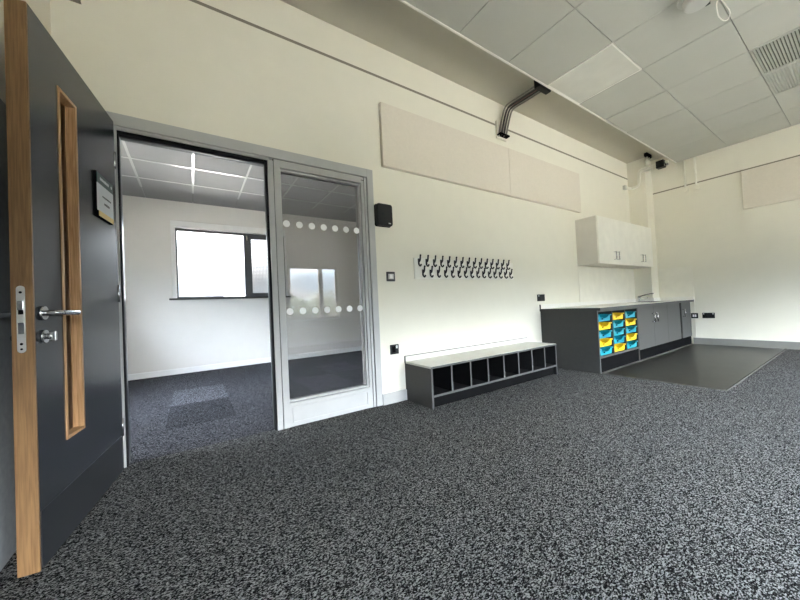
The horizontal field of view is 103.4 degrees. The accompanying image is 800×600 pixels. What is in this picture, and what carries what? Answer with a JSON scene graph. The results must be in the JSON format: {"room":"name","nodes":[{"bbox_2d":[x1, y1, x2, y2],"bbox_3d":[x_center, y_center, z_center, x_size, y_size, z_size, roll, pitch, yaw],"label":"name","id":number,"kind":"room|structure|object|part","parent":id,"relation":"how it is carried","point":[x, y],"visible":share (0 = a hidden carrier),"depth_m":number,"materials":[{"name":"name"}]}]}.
{"room":"classroom","nodes":[
{"label":"classroom","id":0,"kind":"room"},
{"bbox_2d":[0,0,50,103],"bbox_3d":[-0.446,-0.823,-0.656,0.200,3.400,5.600,-2,-1,-33],"label":"wall","id":1,"kind":"structure","parent":0,"point":[41,8],"depth_m":1.29,"materials":[{"name":"paint"}]},
{"bbox_2d":[0,99,16,570],"bbox_3d":[-1.137,0.066,0.642,0.022,1.740,1.440,-2,-1,-33],"label":"wall panel","id":2,"kind":"object","parent":1,"relation":"attached to","point":[8,547],"visible":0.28,"depth_m":1.18,"materials":[{"name":"grey fabric"}]},
{"bbox_2d":[121,141,355,221],"bbox_3d":[-1.365,-1.640,4.281,7.496,0.016,3.281,-2,-1,-33],"label":"ceiling","id":3,"kind":"structure","parent":0,"point":[153,189],"depth_m":4.37,"materials":[{"name":"tile"}]},
{"bbox_2d":[121,140,355,212],"bbox_3d":[-1.232,-1.641,4.078,7.500,0.006,2.800,-2,-1,-33],"label":"trim","id":4,"kind":"structure","parent":3,"relation":"attached to","point":[123,142],"depth_m":4.17,"materials":[{"name":"white metal"}]},
{"bbox_2d":[122,195,361,373],"bbox_3d":[-2.286,-0.362,5.746,7.700,2.900,0.280,-2,-1,-33],"label":"wall","id":5,"kind":"structure","parent":0,"point":[163,333],"depth_m":5.18,"materials":[{"name":"paint"}]},
{"bbox_2d":[169,220,290,299],"bbox_3d":[-2.804,-0.632,5.327,1.779,1.227,0.195,-2,-1,-33],"label":"window","id":6,"kind":"structure","parent":5,"relation":"in","point":[250,234],"depth_m":5.45,"materials":[{"name":"clear glass"}]},
{"bbox_3d":[-2.759,-0.034,5.291,1.779,0.026,0.135,-2,-1,-33],"label":"sill","id":7,"kind":"part","parent":6,"relation":"part of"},
{"bbox_3d":[-2.396,-0.601,5.655,0.480,0.945,0.004,-2,-1,-33],"label":"vent panel","id":8,"kind":"part","parent":6,"relation":"part of","materials":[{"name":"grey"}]},
{"bbox_2d":[128,346,361,380],"bbox_3d":[-2.146,1.038,5.590,7.480,0.084,0.016,-2,-1,-33],"label":"baseboard","id":9,"kind":"structure","parent":5,"relation":"attached to","point":[344,350],"depth_m":5.14,"materials":[{"name":"white paint"}]},
{"bbox_2d":[50,0,629,393],"bbox_3d":[0.498,-0.790,3.405,9.800,3.400,0.150,-2,-1,-33],"label":"wall","id":10,"kind":"structure","parent":0,"point":[186,64],"depth_m":2.85,"materials":[{"name":"paint"}]},
{"bbox_2d":[106,111,382,467],"bbox_3d":[-0.980,-0.089,2.386,1.786,2.102,0.132,-2,-1,-33],"label":"trim","id":11,"kind":"structure","parent":10,"relation":"attached to","point":[126,128],"depth_m":2.31,"materials":[{"name":"grey paint"}]},
{"bbox_2d":[0,0,123,577],"bbox_3d":[-1.489,-0.049,1.463,0.176,2.018,0.807,-2,-1,-25],"label":"door","id":12,"kind":"structure","parent":11,"relation":"attached to","point":[65,289],"depth_m":1.25,"materials":[{"name":"grey laminate"}]},
{"bbox_3d":[-1.412,0.053,1.171,0.060,0.052,0.161,-2,-1,-25],"label":"lever handle","id":13,"kind":"part","parent":12,"relation":"part of","materials":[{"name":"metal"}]},
{"bbox_3d":[-1.307,0.049,1.220,0.060,0.052,0.161,-2,-1,-25],"label":"lever handle","id":14,"kind":"part","parent":12,"relation":"part of","materials":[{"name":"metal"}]},
{"bbox_3d":[-1.443,-0.156,1.344,0.006,1.426,0.125,-2,-1,-25],"label":"vision glass","id":15,"kind":"part","parent":12,"relation":"part of","materials":[{"name":"clear glass"}]},
{"bbox_3d":[-1.438,-0.157,1.346,0.064,1.452,0.151,-2,-1,-25],"label":"vision frame","id":16,"kind":"part","parent":12,"relation":"part of","materials":[{"name":"brown wood"}]},
{"bbox_3d":[-1.417,0.856,1.452,0.002,0.196,0.758,-2,-1,-25],"label":"kick plate","id":17,"kind":"part","parent":12,"relation":"part of","materials":[{"name":"grey metal"}]},
{"bbox_3d":[-1.566,-0.522,1.681,0.002,0.140,0.199,-2,-1,-25],"label":"sign plate","id":18,"kind":"part","parent":12,"relation":"part of","materials":[{"name":"white plastic"}]},
{"bbox_3d":[-1.053,-1.101,2.389,1.726,0.074,0.132,-2,-1,-33],"label":"architrave","id":19,"kind":"part","parent":11,"relation":"part of","materials":[{"name":"grey paint"}]},
{"bbox_3d":[-0.260,-0.114,2.860,0.060,2.102,0.132,-2,-1,-33],"label":"architrave","id":20,"kind":"part","parent":11,"relation":"part of","materials":[{"name":"grey paint"}]},
{"bbox_2d":[272,159,376,428],"bbox_3d":[-0.613,-0.065,2.626,0.790,2.028,0.132,-2,-1,-33],"label":"window","id":21,"kind":"structure","parent":10,"relation":"in","point":[301,410],"depth_m":2.59,"materials":[{"name":"grey paint"}]},
{"bbox_3d":[-0.665,-1.043,2.643,0.681,0.057,0.128,-2,-1,-33],"label":"head rail","id":22,"kind":"part","parent":21,"relation":"part of","materials":[{"name":"grey paint"}]},
{"bbox_3d":[-0.573,0.858,2.605,0.681,0.176,0.132,-2,-1,-33],"label":"rail","id":23,"kind":"part","parent":21,"relation":"part of","materials":[{"name":"grey paint"}]},
{"bbox_2d":[374,203,392,227],"bbox_3d":[-0.147,-0.765,2.858,0.166,0.200,0.054,-2,-1,-33],"label":"wall speaker","id":24,"kind":"object","parent":10,"relation":"attached to","point":[382,213],"visible":1,"depth_m":2.83,"materials":[{"name":"black plastic"}]},
{"bbox_2d":[386,272,394,280],"bbox_3d":[-0.083,-0.215,2.895,0.090,0.088,0.016,-2,-1,-33],"label":"light switch","id":25,"kind":"object","parent":10,"relation":"attached to","point":[390,276],"visible":1,"depth_m":2.89,"materials":[{"name":"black plastic"}]},
{"bbox_2d":[382,389,406,404],"bbox_3d":[0.862,0.848,3.462,2.425,0.096,0.016,-2,-1,-33],"label":"baseboard","id":26,"kind":"structure","parent":10,"relation":"attached to","point":[401,395],"depth_m":2.85,"materials":[{"name":"grey paint"}]},
{"bbox_2d":[390,344,398,354],"bbox_3d":[-0.049,0.450,2.885,0.090,0.088,0.014,-2,-1,-33],"label":"power socket","id":27,"kind":"object","parent":10,"relation":"attached to","point":[394,349],"visible":1,"depth_m":2.88,"materials":[{"name":"black plastic"}]},
{"bbox_2d":[189,0,627,179],"bbox_3d":[1.101,-2.109,3.796,7.353,0.024,0.030,-2,-1,-33],"label":"trim","id":28,"kind":"structure","parent":10,"relation":"attached to","point":[194,1],"depth_m":2.80,"materials":[{"name":"grey metal"}]},
{"bbox_2d":[378,102,510,195],"bbox_3d":[0.576,-1.539,3.381,1.800,0.588,0.040,-2,-1,-33],"label":"wall panel","id":29,"kind":"object","parent":10,"relation":"attached to","point":[410,143],"visible":1,"depth_m":3.25,"materials":[{"name":"fabric"}]},
{"bbox_2d":[413,254,513,279],"bbox_3d":[0.767,-0.343,3.432,1.487,0.234,0.062,-2,-1,-33],"label":"rail","id":30,"kind":"object","parent":10,"relation":"attached to","point":[424,268],"visible":1,"depth_m":3.36,"materials":[{"name":"white laminate"}]},
{"bbox_2d":[495,80,550,141],"bbox_3d":[1.448,-2.192,3.529,0.233,0.455,0.803,-2,-1,-33],"label":"cable bundle","id":31,"kind":"object","parent":10,"relation":"attached to","point":[501,131],"visible":0.77,"depth_m":3.76,"materials":[{"name":"paint"}]},
{"bbox_3d":[1.230,-2.053,3.847,0.180,0.210,0.022,-2,-1,-33],"label":"wall plate","id":32,"kind":"part","parent":31,"relation":"part of","materials":[{"name":"paint"}]},
{"bbox_2d":[537,294,544,300],"bbox_3d":[1.859,-0.030,4.162,0.160,0.088,0.014,-2,-1,-33],"label":"power socket","id":33,"kind":"object","parent":10,"relation":"attached to","point":[541,297],"visible":1,"depth_m":4.16,"materials":[{"name":"black plastic"}]},
{"bbox_2d":[508,148,580,212],"bbox_3d":[2.019,-1.589,4.331,1.655,0.588,0.040,-2,-1,-33],"label":"pinboard","id":34,"kind":"object","parent":10,"relation":"attached to","point":[532,179],"visible":0.94,"depth_m":4.24,"materials":[{"name":"fabric"}]},
{"bbox_2d":[575,215,630,267],"bbox_3d":[3.154,-0.871,4.858,1.024,0.682,0.343,-2,-1,-33],"label":"upper cabinet","id":35,"kind":"object","parent":10,"relation":"attached to","point":[601,241],"visible":1,"depth_m":4.65,"materials":[{"name":"white laminate"}]},
{"bbox_3d":[3.008,-0.869,4.614,0.510,0.678,0.018,-2,-1,-33],"label":"door","id":36,"kind":"part","parent":35,"relation":"part of","materials":[{"name":"white laminate"}]},
{"bbox_3d":[3.436,-0.883,4.895,0.510,0.678,0.018,-2,-1,-33],"label":"door","id":37,"kind":"part","parent":35,"relation":"part of","materials":[{"name":"white laminate"}]},
{"bbox_2d":[578,266,634,301],"bbox_3d":[3.467,-0.266,5.235,1.926,0.539,0.006,-2,-1,-33],"label":"backsplash","id":38,"kind":"structure","parent":10,"relation":"attached to","point":[595,283],"depth_m":5.15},
{"bbox_2d":[612,223,652,268],"bbox_3d":[3.958,-0.899,5.388,0.900,0.682,0.343,-2,-1,-33],"label":"upper cabinet","id":39,"kind":"object","parent":10,"relation":"attached to","point":[640,238],"visible":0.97,"depth_m":5.26,"materials":[{"name":"white laminate"}]},
{"bbox_3d":[3.838,-0.897,5.160,0.448,0.678,0.018,-2,-1,-33],"label":"door","id":40,"kind":"part","parent":39,"relation":"part of","materials":[{"name":"white laminate"}]},
{"bbox_3d":[4.214,-0.910,5.407,0.448,0.678,0.018,-2,-1,-33],"label":"door","id":41,"kind":"part","parent":39,"relation":"part of","materials":[{"name":"white laminate"}]},
{"bbox_2d":[623,159,668,189],"bbox_3d":[4.252,-2.167,5.482,0.231,0.345,0.615,-2,-1,-33],"label":"pipe","id":42,"kind":"object","parent":10,"relation":"attached to","point":[660,164],"visible":1,"depth_m":5.48,"materials":[{"name":"white plastic"}]},
{"bbox_2d":[0,349,799,599],"bbox_3d":[1.151,0.965,2.539,9.834,0.200,8.935,-2,-1,-33],"label":"floor","id":43,"kind":"structure","parent":0,"point":[568,484],"depth_m":1.43,"materials":[{"name":"carpet"}]},
{"bbox_2d":[404,337,557,409],"bbox_3d":[0.928,0.688,3.289,1.850,0.404,0.389,-2,-1,-33],"label":"bench","id":44,"kind":"object","parent":43,"relation":"on","point":[442,377],"visible":1,"depth_m":3.06,"materials":[{"name":"grey laminate"}]},
{"bbox_3d":[0.165,0.749,2.788,0.018,0.335,0.383,-2,-1,-33],"label":"panel","id":45,"kind":"part","parent":44,"relation":"part of","materials":[{"name":"grey laminate"}]},
{"bbox_2d":[433,363,554,394],"bbox_3d":[0.936,0.785,3.282,1.810,0.018,0.364,-2,-1,-33],"label":"shelf","id":46,"kind":"object","parent":44,"relation":"attached to","point":[458,386],"depth_m":3.07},
{"bbox_3d":[1.691,0.696,3.793,0.018,0.335,0.383,-2,-1,-33],"label":"panel","id":47,"kind":"part","parent":44,"relation":"part of","materials":[{"name":"grey wood"}]},
{"bbox_2d":[602,373,726,390],"bbox_3d":[2.557,0.807,3.147,0.011,0.005,0.995,-2,-1,-33],"label":"trim","id":48,"kind":"structure","parent":43,"relation":"on","point":[602,373],"depth_m":3.07,"materials":[{"name":"silver metal"}]},
{"bbox_2d":[726,349,786,390],"bbox_3d":[4.165,0.740,3.620,3.199,0.006,0.016,-2,-1,-33],"label":"trim","id":49,"kind":"structure","parent":43,"relation":"on","point":[769,360],"depth_m":3.29,"materials":[{"name":"silver metal"}]},
{"bbox_2d":[281,0,663,163],"bbox_3d":[2.714,-2.567,1.597,8.054,0.100,5.750,-2,-1,-33],"label":"ceiling","id":50,"kind":"structure","parent":0,"point":[393,26],"depth_m":3.17,"materials":[{"name":"paint"}]},
{"bbox_2d":[399,0,676,162],"bbox_3d":[1.565,-2.276,3.344,7.640,0.059,0.016,-2,-1,-33],"label":"trim","id":51,"kind":"structure","parent":50,"relation":"attached to","point":[402,1],"depth_m":3.02,"materials":[{"name":"white metal"}]},
{"bbox_2d":[644,152,651,164],"bbox_3d":[4.273,-2.424,5.446,0.200,0.185,0.050,-2,-1,-33],"label":"bracket","id":52,"kind":"object","parent":50,"relation":"hanging from","point":[647,155],"visible":1,"depth_m":5.42,"materials":[{"name":"white plastic"}]},
{"bbox_3d":[4.270,-2.486,5.447,0.200,0.060,0.050,-2,-1,-33],"label":"plate","id":53,"kind":"part","parent":52,"relation":"part of","materials":[{"name":"black metal"}]},
{"bbox_2d":[405,0,799,161],"bbox_3d":[2.851,-2.354,1.389,7.628,0.022,4.657,-2,-1,-33],"label":"ceiling","id":54,"kind":"structure","parent":0,"point":[698,89],"depth_m":2.91,"materials":[{"name":"tile"}]},
{"bbox_2d":[547,42,641,103],"bbox_3d":[1.976,-2.277,3.229,0.626,0.018,0.617,-2,-1,-33],"label":"recessed light","id":55,"kind":"object","parent":54,"relation":"in","point":[609,66],"visible":1,"depth_m":3.19,"materials":[{"name":"white plastic"}]},
{"bbox_2d":[677,0,710,13],"bbox_3d":[2.230,-2.258,2.372,0.229,0.085,0.229,-3,-1,29],"label":"smoke detector","id":56,"kind":"object","parent":54,"relation":"attached to","point":[688,6],"depth_m":2.39,"materials":[{"name":"grey plastic"}]},
{"bbox_3d":[2.228,-2.291,2.372,0.230,0.020,0.230,-2,-1,-33],"label":"plate","id":57,"kind":"part","parent":56,"relation":"part of","materials":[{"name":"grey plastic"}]},
{"bbox_2d":[716,0,730,20],"bbox_3d":[2.540,-2.277,2.485,0.208,0.076,0.066,-2,-1,-33],"label":"cable loop","id":58,"kind":"object","parent":54,"relation":"hanging from","point":[725,4],"visible":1,"depth_m":2.48,"materials":[{"name":"white plastic"}]},
{"bbox_2d":[749,27,799,74],"bbox_3d":[3.712,-2.365,2.885,0.626,0.020,0.617,-2,-1,-33],"label":"ceiling vent","id":59,"kind":"object","parent":54,"relation":"in","point":[784,50],"visible":1,"depth_m":3.01,"materials":[{"name":"metal"}]},
{"bbox_2d":[763,60,799,94],"bbox_3d":[4.239,-2.383,3.233,0.626,0.020,0.617,-2,-1,-33],"label":"ceiling vent","id":60,"kind":"object","parent":54,"relation":"in","point":[785,78],"visible":1,"depth_m":3.38,"materials":[{"name":"metal"}]},
{"bbox_2d":[627,158,658,298],"bbox_3d":[4.442,-0.874,5.750,0.301,3.285,0.268,-2,-1,-33],"label":"column","id":61,"kind":"structure","parent":0,"point":[641,206],"depth_m":5.67,"materials":[{"name":"paint"}]},
{"bbox_2d":[653,281,657,293],"bbox_3d":[4.550,-0.223,5.623,0.200,0.220,0.006,-2,-1,-33],"label":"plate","id":62,"kind":"object","parent":61,"relation":"attached to","point":[655,283],"visible":0.88,"depth_m":5.61,"materials":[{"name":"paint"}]},
{"bbox_2d":[602,343,692,372],"bbox_3d":[3.606,0.779,4.445,3.120,0.007,0.010,-2,-1,-33],"label":"trim","id":63,"kind":"structure","parent":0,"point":[692,343],"depth_m":4.19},
{"bbox_2d":[605,344,783,389],"bbox_3d":[3.704,0.776,4.321,3.199,0.003,1.665,-2,-1,-33],"label":"floor","id":64,"kind":"structure","parent":0,"point":[720,367],"depth_m":3.74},
{"bbox_2d":[540,307,639,373],"bbox_3d":[2.499,0.475,4.149,1.075,0.712,0.695,-2,-1,-33],"label":"cabinet","id":65,"kind":"object","parent":64,"relation":"on","point":[575,334],"visible":0.83,"depth_m":3.81,"materials":[{"name":"grey laminate"}]},
{"bbox_3d":[2.059,0.491,3.860,0.022,0.712,0.693,-2,-1,-33],"label":"panel","id":66,"kind":"part","parent":65,"relation":"part of","materials":[{"name":"grey laminate"}]},
{"bbox_2d":[598,314,610,321],"bbox_3d":[2.274,0.217,3.845,0.314,0.074,0.410,-2,-1,-33],"label":"tray","id":67,"kind":"object","parent":65,"relation":"attached to","point":[601,317],"visible":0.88,"depth_m":3.74,"materials":[{"name":"teal plastic"}]},
{"bbox_2d":[599,330,611,338],"bbox_3d":[2.283,0.410,3.842,0.314,0.074,0.410,-2,-1,-33],"label":"tray","id":68,"kind":"object","parent":65,"relation":"attached to","point":[602,333],"visible":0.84,"depth_m":3.74,"materials":[{"name":"teal plastic"}]},
{"bbox_2d":[599,322,611,329],"bbox_3d":[2.279,0.313,3.844,0.314,0.074,0.410,-2,-1,-33],"label":"tray","id":69,"kind":"object","parent":65,"relation":"attached to","point":[602,325],"visible":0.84,"depth_m":3.74,"materials":[{"name":"yellow plastic"}]},
{"bbox_2d":[600,346,612,355],"bbox_3d":[2.292,0.603,3.838,0.314,0.074,0.410,-2,-1,-33],"label":"tray","id":70,"kind":"object","parent":65,"relation":"on","point":[604,350],"visible":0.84,"depth_m":3.74,"materials":[{"name":"teal plastic"}]},
{"bbox_2d":[600,338,612,346],"bbox_3d":[2.288,0.506,3.840,0.314,0.074,0.410,-2,-1,-33],"label":"tray","id":71,"kind":"object","parent":65,"relation":"attached to","point":[603,341],"visible":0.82,"depth_m":3.74,"materials":[{"name":"yellow plastic"}]},
{"bbox_2d":[539,296,693,310],"bbox_3d":[3.385,0.043,4.727,3.242,0.089,0.736,-2,-1,-33],"label":"countertop","id":72,"kind":"structure","parent":65,"relation":"on","point":[609,304],"depth_m":4.48,"materials":[{"name":"grey laminate"}]},
{"bbox_2d":[637,293,653,301],"bbox_3d":[4.250,-0.044,5.487,0.119,0.143,0.227,-2,-1,-33],"label":"tap","id":73,"kind":"object","parent":72,"relation":"on","point":[639,298],"visible":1,"depth_m":5.52,"materials":[{"name":"silver metal"}]},
{"bbox_2d":[612,313,623,319],"bbox_3d":[2.564,0.207,4.036,0.300,0.074,0.410,-2,-1,-33],"label":"tray","id":74,"kind":"object","parent":65,"relation":"attached to","point":[615,315],"visible":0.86,"depth_m":3.91,"materials":[{"name":"yellow plastic"}]},
{"bbox_2d":[613,328,624,335],"bbox_3d":[2.573,0.400,4.032,0.300,0.074,0.410,-2,-1,-33],"label":"tray","id":75,"kind":"object","parent":65,"relation":"attached to","point":[617,331],"visible":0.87,"depth_m":3.93,"materials":[{"name":"teal plastic"}]},
{"bbox_2d":[613,320,624,327],"bbox_3d":[2.568,0.303,4.034,0.300,0.074,0.410,-2,-1,-33],"label":"tray","id":76,"kind":"object","parent":65,"relation":"attached to","point":[616,323],"visible":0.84,"depth_m":3.93,"materials":[{"name":"teal plastic"}]},
{"bbox_2d":[601,347,636,356],"bbox_3d":[2.513,0.655,4.139,1.033,0.018,0.672,-2,-1,-33],"label":"shelf","id":77,"kind":"object","parent":65,"relation":"attached to","point":[614,354],"depth_m":3.88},
{"bbox_2d":[614,343,625,351],"bbox_3d":[2.582,0.592,4.029,0.300,0.074,0.410,-2,-1,-33],"label":"tray","id":78,"kind":"object","parent":65,"relation":"on","point":[619,346],"visible":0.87,"depth_m":3.93,"materials":[{"name":"yellow plastic"}]},
{"bbox_2d":[614,335,625,343],"bbox_3d":[2.577,0.496,4.031,0.300,0.074,0.410,-2,-1,-33],"label":"tray","id":79,"kind":"object","parent":65,"relation":"attached to","point":[617,339],"visible":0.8,"depth_m":3.93,"materials":[{"name":"teal plastic"}]},
{"bbox_2d":[625,311,635,317],"bbox_3d":[2.855,0.197,4.228,0.317,0.074,0.410,-2,-1,-33],"label":"tray","id":80,"kind":"object","parent":65,"relation":"attached to","point":[628,314],"visible":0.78,"depth_m":4.12,"materials":[{"name":"teal plastic"}]},
{"bbox_2d":[625,318,636,325],"bbox_3d":[2.859,0.293,4.226,0.317,0.074,0.410,-2,-1,-33],"label":"tray","id":81,"kind":"object","parent":65,"relation":"attached to","point":[628,321],"visible":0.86,"depth_m":4.12,"materials":[{"name":"yellow plastic"}]},
{"bbox_2d":[626,326,636,332],"bbox_3d":[2.864,0.390,4.224,0.317,0.074,0.410,-2,-1,-33],"label":"tray","id":82,"kind":"object","parent":65,"relation":"attached to","point":[629,329],"visible":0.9,"depth_m":4.12,"materials":[{"name":"teal plastic"}]},
{"bbox_2d":[626,333,637,340],"bbox_3d":[2.868,0.486,4.222,0.317,0.074,0.410,-2,-1,-33],"label":"tray","id":83,"kind":"object","parent":65,"relation":"attached to","point":[630,336],"visible":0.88,"depth_m":4.12,"materials":[{"name":"yellow plastic"}]},
{"bbox_2d":[627,340,637,348],"bbox_3d":[2.873,0.582,4.220,0.317,0.074,0.410,-2,-1,-33],"label":"tray","id":84,"kind":"object","parent":65,"relation":"on","point":[632,343],"visible":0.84,"depth_m":4.12,"materials":[{"name":"teal plastic"}]},
{"bbox_3d":[2.939,0.460,4.439,0.020,0.712,0.693,-2,-1,-33],"label":"panel","id":85,"kind":"part","parent":65,"relation":"part of","materials":[{"name":"grey laminate"}]},
{"bbox_2d":[637,304,668,359],"bbox_3d":[3.400,0.442,4.714,1.049,0.709,0.724,-2,-1,-33],"label":"base cabinet","id":86,"kind":"object","parent":64,"relation":"on","point":[652,320],"visible":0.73,"depth_m":4.41,"materials":[{"name":"grey laminate"}]},
{"bbox_3d":[3.352,0.368,4.309,0.527,0.568,0.018,-2,-1,-33],"label":"door","id":87,"kind":"part","parent":86,"relation":"part of","materials":[{"name":"grey laminate"}]},
{"bbox_3d":[3.790,0.353,4.597,0.518,0.568,0.018,-2,-1,-33],"label":"door","id":88,"kind":"part","parent":86,"relation":"part of","materials":[{"name":"grey laminate"}]},
{"bbox_2d":[667,302,691,350],"bbox_3d":[4.350,0.406,5.183,1.053,0.709,0.462,-2,-1,-33],"label":"base cabinet","id":89,"kind":"object","parent":64,"relation":"on","point":[679,314],"visible":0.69,"depth_m":5.00,"materials":[{"name":"grey laminate"}]},
{"bbox_3d":[4.233,0.337,4.889,0.538,0.568,0.018,-2,-1,-33],"label":"door","id":90,"kind":"part","parent":89,"relation":"part of","materials":[{"name":"grey laminate"}]},
{"bbox_3d":[4.705,0.321,5.199,0.435,0.568,0.018,-2,-1,-33],"label":"door","id":91,"kind":"part","parent":89,"relation":"part of","materials":[{"name":"grey laminate"}]},
{"bbox_2d":[651,124,799,343],"bbox_3d":[6.070,-1.048,3.724,0.200,3.400,5.750,-2,-1,-33],"label":"wall","id":92,"kind":"structure","parent":0,"point":[745,264],"depth_m":4.91,"materials":[{"name":"paint"}]},
{"bbox_2d":[659,266,696,337],"bbox_3d":[4.818,0.039,5.493,0.008,1.204,0.452,-2,-1,-33],"label":"backsplash","id":93,"kind":"structure","parent":92,"relation":"attached to","point":[674,282],"depth_m":5.48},
{"bbox_2d":[682,161,688,192],"bbox_3d":[4.823,-2.089,5.353,0.038,0.540,0.080,-2,-1,-33],"label":"conduit","id":94,"kind":"object","parent":92,"relation":"attached to","point":[685,189],"visible":1,"depth_m":5.34,"materials":[{"name":"white plastic"}]},
{"bbox_2d":[691,313,697,317],"bbox_3d":[4.945,0.263,5.306,0.015,0.088,0.090,-2,-1,-33],"label":"light switch","id":95,"kind":"object","parent":92,"relation":"attached to","point":[693,315],"visible":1,"depth_m":5.30,"materials":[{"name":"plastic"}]},
{"bbox_2d":[693,157,699,189],"bbox_3d":[4.898,-2.095,5.239,0.038,0.540,0.080,-2,-1,-33],"label":"conduit","id":96,"kind":"object","parent":92,"relation":"attached to","point":[696,187],"visible":1,"depth_m":5.23,"materials":[{"name":"white plastic"}]},
{"bbox_2d":[702,313,714,317],"bbox_3d":[5.039,0.252,5.164,0.014,0.088,0.150,-2,-1,-33],"label":"power socket","id":97,"kind":"object","parent":92,"relation":"attached to","point":[704,315],"visible":1,"depth_m":5.16,"materials":[{"name":"black plastic"}]},
{"bbox_2d":[653,155,799,194],"bbox_3d":[5.911,-2.023,3.760,0.029,0.021,5.300,-2,-1,-33],"label":"trim","id":98,"kind":"structure","parent":92,"relation":"attached to","point":[796,155],"depth_m":4.89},
{"bbox_2d":[693,338,799,349],"bbox_3d":[6.208,0.588,3.404,0.016,0.106,4.600,-2,-1,-33],"label":"baseboard","id":99,"kind":"structure","parent":92,"relation":"attached to","point":[710,341],"depth_m":4.79,"materials":[{"name":"grey paint"}]},
{"bbox_2d":[741,157,799,209],"bbox_3d":[5.691,-1.694,4.047,0.040,0.575,1.800,-2,-1,-33],"label":"pinboard","id":100,"kind":"object","parent":92,"relation":"attached to","point":[779,182],"visible":1,"depth_m":4.54,"materials":[{"name":"fabric"}]},
{"label":"outside","id":101,"kind":"structure","parent":0,"visible":0},
{"bbox_3d":[-1.938,5.145,1.416,300.000,0.300,300.000,-2,-1,-33],"label":"ground","id":102,"kind":"structure","parent":101,"visible":0},
{"bbox_2d":[225,294,244,295],"bbox_3d":[-19.111,3.006,42.933,8.300,7.200,8.400,-2,-1,-33],"label":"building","id":103,"kind":"structure","parent":102,"relation":"on","point":[227,294],"depth_m":37.77,"materials":[{"name":"white"}]}
]}

